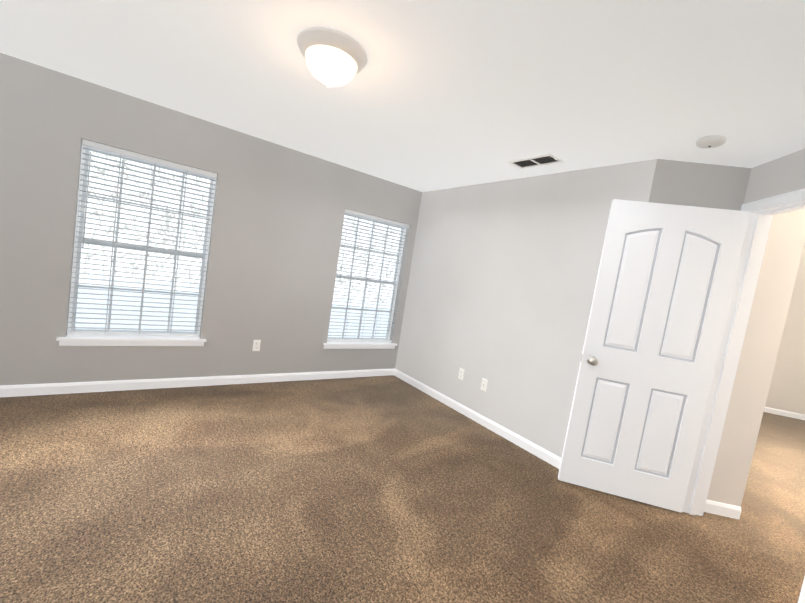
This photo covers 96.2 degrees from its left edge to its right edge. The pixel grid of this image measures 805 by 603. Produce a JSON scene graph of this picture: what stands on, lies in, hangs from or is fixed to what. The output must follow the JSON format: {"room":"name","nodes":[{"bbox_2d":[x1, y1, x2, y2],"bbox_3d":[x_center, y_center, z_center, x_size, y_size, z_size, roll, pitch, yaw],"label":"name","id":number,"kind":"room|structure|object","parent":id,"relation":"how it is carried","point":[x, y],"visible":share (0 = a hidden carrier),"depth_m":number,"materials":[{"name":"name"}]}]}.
{"room":"empty bedroom","nodes":[
{"label":"empty bedroom","id":0,"kind":"room"},
{"bbox_2d":[0,53,421,385],"bbox_3d":[-2.206,-0.679,2.930,5.950,2.850,0.140,5,6,-36],"label":"wall","id":1,"kind":"structure","parent":0,"point":[276,233],"depth_m":3.19,"materials":[{"name":"paint"}]},
{"bbox_2d":[56,145,215,345],"bbox_3d":[-2.131,-0.401,3.012,1.000,1.558,0.180,5,6,-36],"label":"window","id":2,"kind":"structure","parent":1,"relation":"in","point":[123,246],"depth_m":3.00,"materials":[{"name":"white plastic"}]},
{"bbox_2d":[67,139,216,336],"bbox_3d":[-2.121,-0.438,3.003,0.894,1.476,0.078,5,6,-36],"label":"window blinds","id":3,"kind":"object","parent":2,"relation":"attached to","point":[126,153],"visible":0.92,"depth_m":2.96,"materials":[{"name":"grey plastic"}]},
{"bbox_2d":[252,340,260,350],"bbox_3d":[-1.452,0.438,3.598,0.070,0.115,0.007,5,6,-36],"label":"electrical outlet","id":4,"kind":"object","parent":1,"relation":"attached to","point":[256,345],"visible":1,"depth_m":3.60,"materials":[{"name":"white plastic"}]},
{"bbox_2d":[323,213,405,348],"bbox_3d":[-0.406,-0.215,4.294,0.995,1.568,0.180,5,6,-36],"label":"window","id":5,"kind":"structure","parent":1,"relation":"in","point":[383,281],"depth_m":4.37,"materials":[{"name":"white plastic"}]},
{"bbox_2d":[327,209,409,341],"bbox_3d":[-0.396,-0.252,4.285,0.889,1.486,0.078,5,6,-36],"label":"window blinds","id":6,"kind":"object","parent":5,"relation":"attached to","point":[372,218],"visible":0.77,"depth_m":4.25,"materials":[{"name":"grey plastic"}]},
{"bbox_2d":[0,375,804,602],"bbox_3d":[2.875,1.527,3.566,15.700,0.060,6.600,5,6,-36],"label":"floor","id":7,"kind":"structure","parent":0,"point":[384,489],"depth_m":2.02,"materials":[{"name":"carpet"}]},
{"bbox_2d":[0,0,804,191],"bbox_3d":[-0.634,-1.287,1.226,6.279,0.120,4.419,5,6,-36],"label":"ceiling","id":8,"kind":"structure","parent":0,"point":[431,95],"depth_m":1.86,"materials":[{"name":"paint"}]},
{"bbox_2d":[297,27,367,86],"bbox_3d":[-0.351,-1.140,1.771,0.340,0.173,0.340,5,6,-36],"label":"light","id":9,"kind":"object","parent":8,"relation":"attached to","point":[333,57],"visible":1,"depth_m":1.68,"materials":[{"name":"white glass"}]},
{"bbox_2d":[508,153,563,168],"bbox_3d":[1.040,-1.093,2.834,0.180,0.016,0.380,5,6,-36],"label":"ceiling vent","id":10,"kind":"object","parent":8,"relation":"in","point":[542,160],"visible":1,"depth_m":2.82,"materials":[{"name":"white metal"}]},
{"bbox_2d":[696,135,726,148],"bbox_3d":[1.764,-0.906,2.069,0.136,0.040,0.136,5,6,-36],"label":"smoke detector","id":11,"kind":"object","parent":8,"relation":"attached to","point":[709,141],"visible":1,"depth_m":2.04,"materials":[{"name":"white plastic"}]},
{"bbox_2d":[395,159,656,457],"bbox_3d":[0.900,-0.254,3.575,0.140,2.850,2.550,5,6,-36],"label":"wall","id":12,"kind":"structure","parent":0,"point":[501,284],"depth_m":3.28,"materials":[{"name":"paint"}]},
{"bbox_2d":[458,368,464,379],"bbox_3d":[0.605,0.749,3.724,0.007,0.115,0.070,5,6,-36],"label":"electrical outlet","id":13,"kind":"object","parent":12,"relation":"attached to","point":[461,374],"visible":1,"depth_m":3.72,"materials":[{"name":"white plastic"}]},
{"bbox_2d":[480,378,487,391],"bbox_3d":[0.782,0.802,3.475,0.010,0.115,0.070,5,6,-36],"label":"electrical outlet","id":14,"kind":"object","parent":12,"relation":"attached to","point":[484,384],"visible":1,"depth_m":3.47,"materials":[{"name":"white plastic"}]},
{"bbox_2d":[649,159,804,506],"bbox_3d":[2.066,0.013,2.506,0.973,2.850,0.120,9,5,8],"label":"wall","id":15,"kind":"structure","parent":0,"point":[674,182],"depth_m":2.42,"materials":[{"name":"paint"}]},
{"bbox_2d":[0,368,804,518],"bbox_3d":[1.352,1.254,3.150,11.925,0.085,4.220,5,6,-36],"label":"baseboard","id":16,"kind":"structure","parent":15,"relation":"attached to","point":[554,460],"depth_m":3.23,"materials":[{"name":"white wood"}]},
{"bbox_2d":[743,149,804,203],"bbox_3d":[2.071,0.099,1.464,0.120,2.850,1.950,9,5,7],"label":"wall","id":17,"kind":"structure","parent":0,"point":[781,175],"depth_m":2.15,"materials":[{"name":"paint"}]},
{"bbox_2d":[558,199,749,512],"bbox_3d":[1.655,0.362,2.462,0.563,2.020,0.635,5,6,-36],"label":"door","id":18,"kind":"structure","parent":17,"relation":"in","point":[665,280],"depth_m":2.44,"materials":[{"name":"white wood"}]},
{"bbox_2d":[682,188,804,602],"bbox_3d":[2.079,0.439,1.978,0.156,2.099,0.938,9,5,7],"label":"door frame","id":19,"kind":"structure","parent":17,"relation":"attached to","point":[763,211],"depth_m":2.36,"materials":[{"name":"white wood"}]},
{"bbox_2d":[765,246,804,414],"bbox_3d":[4.394,0.283,3.578,6.876,2.850,1.928,5,6,-36],"label":"wall","id":20,"kind":"structure","parent":0,"point":[786,391],"depth_m":5.65,"materials":[{"name":"paint"}]},
{"label":"outside","id":21,"kind":"structure","parent":0,"visible":0},
{"bbox_2d":[75,151,400,337],"bbox_3d":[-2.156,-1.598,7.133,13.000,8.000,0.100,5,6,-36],"label":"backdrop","id":22,"kind":"structure","parent":21,"point":[353,312],"depth_m":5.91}
]}

